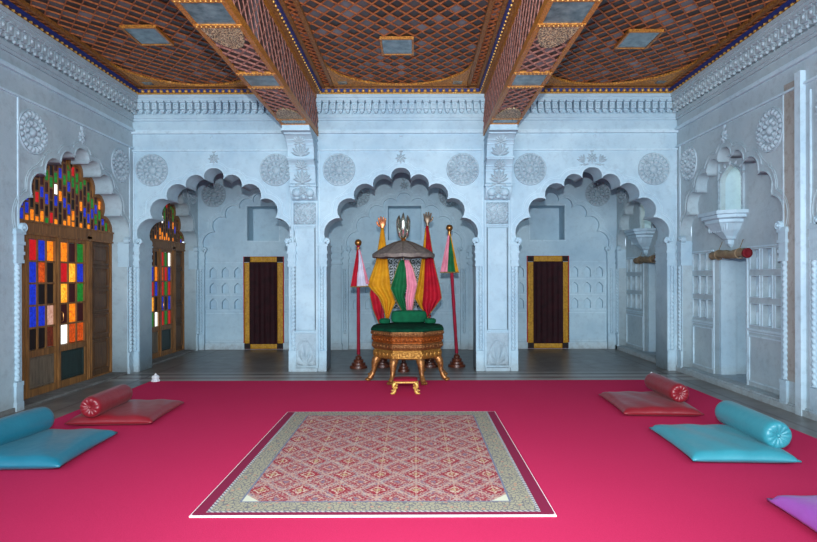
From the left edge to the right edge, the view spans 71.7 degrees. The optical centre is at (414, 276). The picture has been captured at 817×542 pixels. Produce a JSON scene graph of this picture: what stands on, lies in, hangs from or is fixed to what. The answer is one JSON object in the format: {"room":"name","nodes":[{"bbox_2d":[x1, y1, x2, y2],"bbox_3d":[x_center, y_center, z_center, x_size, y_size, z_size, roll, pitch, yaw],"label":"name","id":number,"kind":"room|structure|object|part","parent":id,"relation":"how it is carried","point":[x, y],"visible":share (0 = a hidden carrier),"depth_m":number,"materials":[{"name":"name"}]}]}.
{"room":"palace throne room","nodes":[
{"label":"palace throne room","id":0,"kind":"room"},
{"bbox_2d":[0,4,198,411],"bbox_3d":[-4.904,-0.777,5.499,0.671,4.780,14.204,0,0,-1],"label":"wall","id":1,"kind":"structure","parent":0,"point":[56,106],"depth_m":7.59,"materials":[{"name":"paint"}]},
{"bbox_2d":[19,160,113,399],"bbox_3d":[-5.072,-0.122,8.150,0.156,3.471,2.663,0,0,0],"label":"door","id":2,"kind":"structure","parent":1,"relation":"in","point":[67,286],"depth_m":8.19,"materials":[{"name":"brown wood"}]},
{"bbox_3d":[-5.085,0.233,7.674,0.008,1.460,0.522,0,0,0],"label":"stained glass","id":3,"kind":"part","parent":2,"relation":"part of","materials":[{"name":"multicoloured glass"}]},
{"bbox_3d":[-5.080,1.273,7.674,0.034,0.420,0.538,0,0,0],"label":"panel","id":4,"kind":"part","parent":2,"relation":"part of","materials":[{"name":"brown wood"}]},
{"bbox_3d":[-5.097,-1.244,8.150,0.012,0.995,2.380,0,0,0],"label":"fanlight glass","id":5,"kind":"part","parent":2,"relation":"part of","materials":[{"name":"multicoloured glass"}]},
{"bbox_3d":[-5.085,0.233,8.356,0.008,1.460,0.582,0,0,0],"label":"stained glass","id":6,"kind":"part","parent":2,"relation":"part of","materials":[{"name":"multicoloured glass"}]},
{"bbox_3d":[-5.080,1.273,8.356,0.034,0.420,0.598,0,0,0],"label":"panel","id":7,"kind":"part","parent":2,"relation":"part of","materials":[{"name":"teal wood"}]},
{"bbox_3d":[-5.087,0.498,9.105,0.064,2.130,0.570,0,0,0],"label":"panel","id":8,"kind":"part","parent":2,"relation":"part of","materials":[{"name":"brown wood"}]},
{"bbox_3d":[-4.776,-0.507,4.010,0.050,4.040,11.220,0,0,0],"label":"molding","id":9,"kind":"part","parent":1,"relation":"part of","materials":[{"name":"white paint"}]},
{"bbox_3d":[-4.713,-2.845,4.018,0.190,0.395,11.236,0,0,0],"label":"cornice","id":10,"kind":"part","parent":1,"relation":"part of","materials":[{"name":"paint"}]},
{"bbox_3d":[-4.797,-1.249,8.150,0.013,1.422,2.841,0,0,0],"label":"arch molding","id":11,"kind":"part","parent":1,"relation":"part of","materials":[{"name":"paint"}]},
{"bbox_2d":[0,350,194,416],"bbox_3d":[-4.921,1.588,5.350,0.290,0.050,13.900,0,0,0],"label":"baseboard","id":12,"kind":"structure","parent":1,"relation":"attached to","point":[44,397],"depth_m":8.17,"materials":[{"name":"grey stone"}]},
{"bbox_2d":[150,203,185,358],"bbox_3d":[-5.072,-0.110,11.270,0.156,3.447,2.325,0,0,0],"label":"door","id":13,"kind":"structure","parent":1,"relation":"in","point":[166,236],"depth_m":11.58,"materials":[{"name":"brown wood"}]},
{"bbox_3d":[-5.085,0.233,10.904,0.008,1.460,0.462,0,0,0],"label":"stained glass","id":14,"kind":"part","parent":13,"relation":"part of","materials":[{"name":"multicoloured glass"}]},
{"bbox_3d":[-5.080,1.273,10.904,0.034,0.420,0.478,0,0,0],"label":"panel","id":15,"kind":"part","parent":13,"relation":"part of","materials":[{"name":"brown wood"}]},
{"bbox_3d":[-5.097,-1.234,11.270,0.012,0.975,2.080,0,0,0],"label":"fanlight glass","id":16,"kind":"part","parent":13,"relation":"part of","materials":[{"name":"multicoloured glass"}]},
{"bbox_3d":[-5.085,0.233,11.496,0.008,1.460,0.462,0,0,0],"label":"stained glass","id":17,"kind":"part","parent":13,"relation":"part of","materials":[{"name":"multicoloured glass"}]},
{"bbox_3d":[-5.080,1.273,11.496,0.034,0.420,0.478,0,0,0],"label":"panel","id":18,"kind":"part","parent":13,"relation":"part of","materials":[{"name":"teal wood"}]},
{"bbox_3d":[-5.087,0.498,12.120,0.064,2.130,0.440,0,0,0],"label":"panel","id":19,"kind":"part","parent":13,"relation":"part of","materials":[{"name":"brown wood"}]},
{"bbox_3d":[-4.797,-1.233,11.270,0.013,1.400,2.514,0,0,0],"label":"arch molding","id":20,"kind":"part","parent":1,"relation":"part of","materials":[{"name":"paint"}]},
{"bbox_2d":[0,0,799,135],"bbox_3d":[-0.175,-2.857,4.110,9.865,0.946,11.420,0,0,0],"label":"ceiling","id":21,"kind":"structure","parent":0,"point":[283,53],"depth_m":7.37,"materials":[{"name":"wood"}]},
{"bbox_2d":[119,25,173,45],"bbox_3d":[-3.508,-3.170,7.420,0.457,0.042,0.552,0,0,0],"label":"mirror","id":22,"kind":"object","parent":21,"relation":"on","point":[144,35],"depth_m":7.39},
{"bbox_2d":[180,3,235,23],"bbox_3d":[-1.876,-2.408,5.140,0.370,0.015,0.440,0,0,0],"label":"mirror","id":23,"kind":"object","parent":21,"relation":"on","point":[198,13],"depth_m":5.15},
{"bbox_3d":[-1.876,-2.404,6.990,0.380,0.026,3.140,0,0,0],"label":"foliage panel","id":24,"kind":"part","parent":21,"relation":"part of","materials":[{"name":"brown wood"}]},
{"bbox_2d":[243,76,280,86],"bbox_3d":[-1.876,-2.408,6.910,0.370,0.015,0.420,0,0,0],"label":"mirror","id":25,"kind":"object","parent":21,"relation":"on","point":[251,81],"depth_m":6.94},
{"bbox_2d":[281,121,306,123],"bbox_3d":[-1.876,-2.408,8.740,0.370,0.015,0.240,0,0,0],"label":"mirror","id":26,"kind":"object","parent":21,"relation":"on","point":[282,122],"depth_m":8.78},
{"bbox_2d":[379,36,413,55],"bbox_3d":[-0.243,-3.178,7.780,0.457,0.042,0.552,0,0,0],"label":"mirror","id":27,"kind":"object","parent":21,"relation":"on","point":[388,45],"depth_m":7.74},
{"bbox_2d":[493,120,517,122],"bbox_3d":[1.394,-2.416,8.740,0.370,0.015,0.240,0,0,0],"label":"mirror","id":28,"kind":"object","parent":21,"relation":"on","point":[494,121],"depth_m":8.75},
{"bbox_2d":[511,75,546,85],"bbox_3d":[1.394,-2.416,6.910,0.370,0.015,0.420,0,0,0],"label":"mirror","id":29,"kind":"object","parent":21,"relation":"on","point":[517,80],"depth_m":6.93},
{"bbox_3d":[1.394,-2.413,6.990,0.380,0.026,3.140,0,0,0],"label":"foliage panel","id":30,"kind":"part","parent":21,"relation":"part of","materials":[{"name":"brown wood"}]},
{"bbox_2d":[543,2,594,22],"bbox_3d":[1.394,-2.416,5.140,0.370,0.015,0.440,0,0,0],"label":"mirror","id":31,"kind":"object","parent":21,"relation":"on","point":[556,12],"depth_m":5.14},
{"bbox_2d":[614,29,663,48],"bbox_3d":[2.992,-3.187,7.580,0.457,0.042,0.552,0,0,0],"label":"mirror","id":32,"kind":"object","parent":21,"relation":"on","point":[630,38],"depth_m":7.53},
{"bbox_2d":[654,81,665,83],"bbox_3d":[3.997,-3.174,9.200,0.150,0.010,0.120,0,0,0],"label":"mirror","id":33,"kind":"object","parent":21,"relation":"on","point":[655,82],"depth_m":9.20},
{"bbox_2d":[131,93,677,371],"bbox_3d":[-0.182,-0.789,9.465,9.322,4.780,1.210,0,0,0],"label":"wall","id":34,"kind":"structure","parent":0,"point":[626,140],"depth_m":9.62,"materials":[{"name":"paint"}]},
{"bbox_3d":[-3.423,-1.253,9.614,2.841,1.422,0.013,0,0,0],"label":"arch molding","id":35,"kind":"part","parent":34,"relation":"part of","materials":[{"name":"white paint"}]},
{"bbox_3d":[-1.873,-1.075,9.597,0.370,0.360,0.034,0,0,0],"label":"carved scroll panel","id":36,"kind":"part","parent":34,"relation":"part of","materials":[{"name":"paint"}]},
{"bbox_3d":[-1.867,1.235,9.595,0.370,0.540,0.038,0,0,0],"label":"carved panel","id":37,"kind":"part","parent":34,"relation":"part of","materials":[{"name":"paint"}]},
{"bbox_3d":[-0.238,-1.261,9.614,2.841,1.422,0.013,0,0,0],"label":"arch molding","id":38,"kind":"part","parent":34,"relation":"part of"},
{"bbox_3d":[-0.167,-2.857,9.525,9.281,0.395,0.190,0,0,0],"label":"cornice","id":39,"kind":"part","parent":34,"relation":"part of","materials":[{"name":"paint"}]},
{"bbox_3d":[1.397,-1.084,9.597,0.370,0.360,0.034,0,0,0],"label":"carved scroll panel","id":40,"kind":"part","parent":34,"relation":"part of","materials":[{"name":"paint"}]},
{"bbox_3d":[1.403,1.226,9.595,0.370,0.540,0.038,0,0,0],"label":"carved panel","id":41,"kind":"part","parent":34,"relation":"part of","materials":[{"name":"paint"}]},
{"bbox_3d":[3.017,-1.270,9.614,2.841,1.422,0.013,0,0,0],"label":"arch molding","id":42,"kind":"part","parent":34,"relation":"part of","materials":[{"name":"white paint"}]},
{"bbox_2d":[198,172,616,349],"bbox_3d":[-0.169,-0.525,12.730,9.465,4.250,0.720,0,0,0],"label":"wall","id":43,"kind":"structure","parent":0,"point":[578,220],"depth_m":12.57,"materials":[{"name":"paint"}]},
{"bbox_3d":[-3.423,-1.252,12.493,2.784,1.423,0.013,0,0,0],"label":"arch molding","id":44,"kind":"part","parent":43,"relation":"part of","materials":[{"name":"white paint"}]},
{"bbox_2d":[243,256,283,348],"bbox_3d":[-3.364,0.573,12.542,0.902,2.056,0.051,0,0,0],"label":"door curtain","id":45,"kind":"object","parent":43,"relation":"hanging from","point":[263,277],"visible":1,"depth_m":12.54,"materials":[{"name":"red fabric"}]},
{"bbox_3d":[-3.364,0.579,12.534,0.620,1.820,0.034,0,0,0],"label":"velvet panel","id":46,"kind":"part","parent":45,"relation":"part of","materials":[{"name":"fabric"}]},
{"bbox_3d":[-0.238,-1.260,12.493,2.784,1.423,0.013,0,0,0],"label":"arch molding","id":47,"kind":"part","parent":43,"relation":"part of","materials":[{"name":"white paint"}]},
{"bbox_2d":[388,259,420,308],"bbox_3d":[-0.225,0.150,12.620,0.983,1.142,0.100,0,0,0],"label":"window","id":48,"kind":"structure","parent":43,"relation":"in","point":[392,263],"depth_m":12.66,"materials":[{"name":"grey metal"}]},
{"bbox_2d":[527,256,568,347],"bbox_3d":[2.957,0.556,12.542,0.942,2.056,0.051,0,0,0],"label":"door curtain","id":49,"kind":"object","parent":43,"relation":"hanging from","point":[547,276],"visible":1,"depth_m":12.54,"materials":[{"name":"red fabric"}]},
{"bbox_3d":[2.957,0.562,12.534,0.660,1.820,0.034,0,0,0],"label":"velvet panel","id":50,"kind":"part","parent":49,"relation":"part of","materials":[{"name":"fabric"}]},
{"bbox_3d":[3.017,-1.269,12.493,2.784,1.423,0.013,0,0,0],"label":"arch molding","id":51,"kind":"part","parent":43,"relation":"part of","materials":[{"name":"white paint"}]},
{"bbox_2d":[0,349,816,437],"bbox_3d":[0.004,1.700,5.800,12.000,0.200,14.800,0,0,0],"label":"floor","id":52,"kind":"structure","parent":0,"point":[247,364],"depth_m":9.54,"materials":[{"name":"grey stone"}]},
{"bbox_2d":[350,239,368,368],"bbox_3d":[-1.000,0.468,9.980,0.307,2.270,0.307,0,0,-37],"label":"flag","id":53,"kind":"object","parent":52,"relation":"on","point":[359,277],"visible":1,"depth_m":9.94,"materials":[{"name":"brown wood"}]},
{"bbox_2d":[368,216,395,367],"bbox_3d":[-0.598,0.259,10.054,0.391,2.686,0.361,0,0,-37],"label":"flag","id":54,"kind":"object","parent":52,"relation":"on","point":[382,298],"visible":0.77,"depth_m":10.05,"materials":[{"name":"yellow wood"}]},
{"bbox_2d":[372,213,434,372],"bbox_3d":[-0.194,0.258,9.560,1.063,2.684,1.063,0,0,0],"label":"parasol","id":55,"kind":"object","parent":52,"relation":"on","point":[404,276],"visible":0.95,"depth_m":9.48,"materials":[{"name":"fabric"}]},
{"bbox_2d":[396,213,410,240],"bbox_3d":[-0.197,-0.841,9.560,0.242,0.485,0.242,0,0,0],"label":"finial","id":56,"kind":"object","parent":55,"relation":"attached to","point":[402,224],"depth_m":9.51,"materials":[{"name":"silver metal"}]},
{"bbox_2d":[0,380,816,541],"bbox_3d":[-0.066,1.594,3.590,7.980,0.012,10.180,0,0,0],"label":"carpet","id":57,"kind":"object","parent":52,"relation":"on","point":[605,475],"visible":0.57,"depth_m":4.51,"materials":[{"name":"red carpet"}]},
{"bbox_2d":[0,428,117,469],"bbox_3d":[-3.386,1.521,5.060,0.949,0.150,1.000,0,0,-3],"label":"floor cushion","id":58,"kind":"object","parent":57,"relation":"on","point":[49,448],"visible":0.93,"depth_m":4.86,"materials":[{"name":"teal fabric"}]},
{"bbox_2d":[0,407,54,445],"bbox_3d":[-3.636,1.369,5.020,0.246,0.246,0.946,0,0,5],"label":"bolster","id":59,"kind":"object","parent":58,"relation":"on","point":[17,426],"visible":0.98,"depth_m":5.12,"materials":[{"name":"teal fabric"}]},
{"bbox_2d":[65,399,183,424],"bbox_3d":[-3.266,1.528,6.450,0.898,0.135,0.959,0,0,-3],"label":"floor cushion","id":60,"kind":"object","parent":57,"relation":"on","point":[135,411],"visible":0.83,"depth_m":6.12,"materials":[{"name":"red fabric"}]},
{"bbox_2d":[80,384,132,416],"bbox_3d":[-3.436,1.374,6.320,0.226,0.226,0.786,0,0,-2],"label":"bolster","id":61,"kind":"object","parent":60,"relation":"on","point":[94,405],"visible":1,"depth_m":6.12,"materials":[{"name":"red fabric"}]},
{"bbox_2d":[151,373,159,381],"bbox_3d":[-3.976,1.535,8.660,0.120,0.125,0.120,0,0,22],"label":"weight","id":62,"kind":"object","parent":57,"relation":"on","point":[155,378],"visible":1,"depth_m":8.62,"materials":[{"name":"white stone"}]},
{"bbox_2d":[189,411,556,517],"bbox_3d":[-0.279,1.583,5.180,2.430,0.010,2.890,0,0,0],"label":"rug","id":63,"kind":"object","parent":57,"relation":"on","point":[430,463],"visible":1,"depth_m":4.58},
{"bbox_2d":[390,376,419,393],"bbox_3d":[-0.131,1.485,7.740,0.406,0.205,0.250,0,0,0],"label":"footstool","id":64,"kind":"object","parent":57,"relation":"on","point":[401,379],"visible":1,"depth_m":7.63,"materials":[{"name":"gold metal"}]},
{"bbox_3d":[-0.283,1.502,7.649,0.101,0.172,0.062,0,0,0],"label":"leg","id":65,"kind":"part","parent":64,"relation":"part of","materials":[{"name":"gold metal"}]},
{"bbox_3d":[0.021,1.501,7.649,0.101,0.172,0.062,0,0,0],"label":"leg","id":66,"kind":"part","parent":64,"relation":"part of","materials":[{"name":"gold metal"}]},
{"bbox_2d":[365,322,449,384],"bbox_3d":[-0.117,1.161,8.900,1.300,0.852,1.300,0,0,0],"label":"throne","id":67,"kind":"object","parent":57,"relation":"on","point":[395,342],"visible":1,"depth_m":8.42,"materials":[{"name":"gold wood"}]},
{"bbox_3d":[-0.627,1.367,8.688,0.277,0.443,0.132,0,0,-23],"label":"leg","id":68,"kind":"part","parent":67,"relation":"part of","materials":[{"name":"gold metal"}]},
{"bbox_2d":[379,318,389,323],"bbox_3d":[-0.478,0.692,8.920,0.184,0.086,0.184,0,0,0],"label":"round cushion","id":69,"kind":"object","parent":67,"relation":"on","point":[382,320],"visible":1,"depth_m":8.85,"materials":[{"name":"green fabric"}]},
{"bbox_3d":[-0.328,1.366,8.389,0.132,0.443,0.277,0,0,23],"label":"leg","id":70,"kind":"part","parent":67,"relation":"part of","materials":[{"name":"gold metal"}]},
{"bbox_2d":[371,322,443,331],"bbox_3d":[-0.118,0.776,8.900,1.124,0.082,1.124,0,0,0],"label":"seat cushion","id":71,"kind":"object","parent":67,"relation":"on","point":[391,327],"depth_m":8.53,"materials":[{"name":"green fabric"}]},
{"bbox_2d":[391,310,426,322],"bbox_3d":[-0.098,0.635,9.120,0.580,0.195,0.270,0,0,0],"label":"cushion","id":72,"kind":"object","parent":67,"relation":"on","point":[398,316],"visible":0.98,"depth_m":9.00,"materials":[{"name":"green fabric"}]},
{"bbox_3d":[0.095,1.365,8.389,0.132,0.443,0.277,0,0,-23],"label":"leg","id":73,"kind":"part","parent":67,"relation":"part of","materials":[{"name":"gold metal"}]},
{"bbox_2d":[425,318,435,323],"bbox_3d":[0.242,0.690,8.920,0.184,0.086,0.184,0,0,0],"label":"round cushion","id":74,"kind":"object","parent":67,"relation":"on","point":[427,320],"visible":1,"depth_m":8.85,"materials":[{"name":"green fabric"}]},
{"bbox_3d":[0.394,1.365,8.688,0.277,0.443,0.132,0,0,23],"label":"leg","id":75,"kind":"part","parent":67,"relation":"part of","materials":[{"name":"gold metal"}]},
{"bbox_2d":[599,391,703,415],"bbox_3d":[2.804,1.512,6.820,0.877,0.135,1.040,0,0,3],"label":"floor cushion","id":76,"kind":"object","parent":57,"relation":"on","point":[651,403],"visible":0.88,"depth_m":6.49,"materials":[{"name":"red fabric"}]},
{"bbox_2d":[645,373,688,401],"bbox_3d":[3.104,1.360,7.000,0.226,0.226,0.846,0,0,1],"label":"bolster","id":77,"kind":"object","parent":76,"relation":"on","point":[671,389],"visible":1,"depth_m":6.75,"materials":[{"name":"red fabric"}]},
{"bbox_2d":[649,424,801,462],"bbox_3d":[2.784,1.509,5.200,0.877,0.140,1.020,0,0,3],"label":"floor cushion","id":78,"kind":"object","parent":57,"relation":"on","point":[712,442],"visible":0.94,"depth_m":4.91,"materials":[{"name":"teal fabric"}]},
{"bbox_2d":[715,400,791,447],"bbox_3d":[3.144,1.367,5.300,0.246,0.246,0.906,0,0,1],"label":"bolster","id":79,"kind":"object","parent":78,"relation":"on","point":[772,432],"visible":0.99,"depth_m":5.07,"materials":[{"name":"teal fabric"}]},
{"bbox_2d":[767,495,816,531],"bbox_3d":[2.864,1.507,3.350,0.949,0.145,1.020,0,0,3],"label":"floor cushion","id":80,"kind":"object","parent":57,"relation":"on","point":[802,508],"visible":1,"depth_m":3.64,"materials":[{"name":"purple fabric"}]},
{"bbox_2d":[415,212,441,367],"bbox_3d":[0.226,0.216,10.074,0.404,2.766,0.317,0,0,-32],"label":"flag","id":81,"kind":"object","parent":52,"relation":"on","point":[428,293],"visible":0.84,"depth_m":10.06,"materials":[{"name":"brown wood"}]},
{"bbox_2d":[440,224,464,367],"bbox_3d":[0.692,0.329,10.120,0.418,2.538,0.308,0,0,22],"label":"flag","id":82,"kind":"object","parent":52,"relation":"on","point":[449,263],"visible":1,"depth_m":10.07,"materials":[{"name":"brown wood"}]},
{"bbox_2d":[615,0,816,415],"bbox_3d":[4.689,-0.802,5.495,0.919,4.780,14.207,0,0,1],"label":"wall","id":83,"kind":"structure","parent":0,"point":[752,321],"depth_m":7.67,"materials":[{"name":"paint"}]},
{"bbox_3d":[4.455,-1.257,11.270,0.013,1.400,2.514,0,0,0],"label":"arch molding","id":84,"kind":"part","parent":83,"relation":"part of","materials":[{"name":"paint"}]},
{"bbox_3d":[4.650,0.538,11.270,0.092,1.920,2.160,0,0,0],"label":"niche molding","id":85,"kind":"part","parent":83,"relation":"part of","materials":[{"name":"white paint"}]},
{"bbox_2d":[624,203,655,254],"bbox_3d":[4.662,-1.107,11.275,0.800,1.349,0.840,0,0,0],"label":"corbel","id":86,"kind":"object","parent":83,"relation":"in","point":[641,237],"depth_m":11.09,"materials":[{"name":"paint"}]},
{"bbox_3d":[4.443,-0.687,11.275,0.360,0.510,0.840,0,0,0],"label":"sill","id":87,"kind":"part","parent":86,"relation":"part of","materials":[{"name":"paint"}]},
{"bbox_2d":[633,252,655,263],"bbox_3d":[4.524,-0.404,11.017,0.154,0.279,1.066,0,0,0],"label":"rolled blind","id":88,"kind":"object","parent":83,"relation":"attached to","point":[651,259],"visible":0.73,"depth_m":11.01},
{"bbox_2d":[615,345,816,420],"bbox_3d":[4.524,1.543,9.250,0.210,0.090,6.500,0,0,0],"label":"baseboard","id":89,"kind":"structure","parent":83,"relation":"attached to","point":[759,394],"depth_m":7.98,"materials":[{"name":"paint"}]},
{"bbox_2d":[698,155,748,246],"bbox_3d":[4.662,-1.107,8.250,0.800,1.349,0.840,0,0,0],"label":"niche","id":90,"kind":"object","parent":83,"relation":"in","point":[726,224],"depth_m":8.08,"materials":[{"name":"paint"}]},
{"bbox_3d":[4.443,-0.687,8.250,0.360,0.510,0.840,0,0,0],"label":"sill","id":91,"kind":"part","parent":90,"relation":"part of","materials":[{"name":"paint"}]},
{"bbox_2d":[709,239,752,259],"bbox_3d":[4.564,-0.394,8.202,0.154,0.279,0.916,0,0,0],"label":"rolled blind","id":92,"kind":"object","parent":83,"relation":"attached to","point":[739,252],"visible":1,"depth_m":8.04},
{"bbox_3d":[4.564,-0.394,7.940,0.154,0.279,0.016,0,0,0],"label":"cord","id":93,"kind":"part","parent":92,"relation":"part of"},
{"bbox_3d":[4.455,-1.273,8.150,0.013,1.422,2.841,0,0,0],"label":"arch molding","id":94,"kind":"part","parent":83,"relation":"part of","materials":[{"name":"paint"}]},
{"bbox_3d":[4.650,0.538,8.150,0.092,1.920,2.500,0,0,0],"label":"niche molding","id":95,"kind":"part","parent":83,"relation":"part of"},
{"bbox_3d":[4.362,-2.869,4.002,0.190,0.395,11.236,0,0,0],"label":"cornice","id":96,"kind":"part","parent":83,"relation":"part of","materials":[{"name":"paint"}]},
{"bbox_3d":[4.438,-0.482,4.010,0.072,4.140,11.220,0,0,0],"label":"molding","id":97,"kind":"part","parent":83,"relation":"part of","materials":[{"name":"white paint"}]},
{"bbox_3d":[4.455,-1.273,4.950,0.013,1.422,2.841,0,0,0],"label":"arch molding","id":98,"kind":"part","parent":83,"relation":"part of","materials":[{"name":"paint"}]}
]}

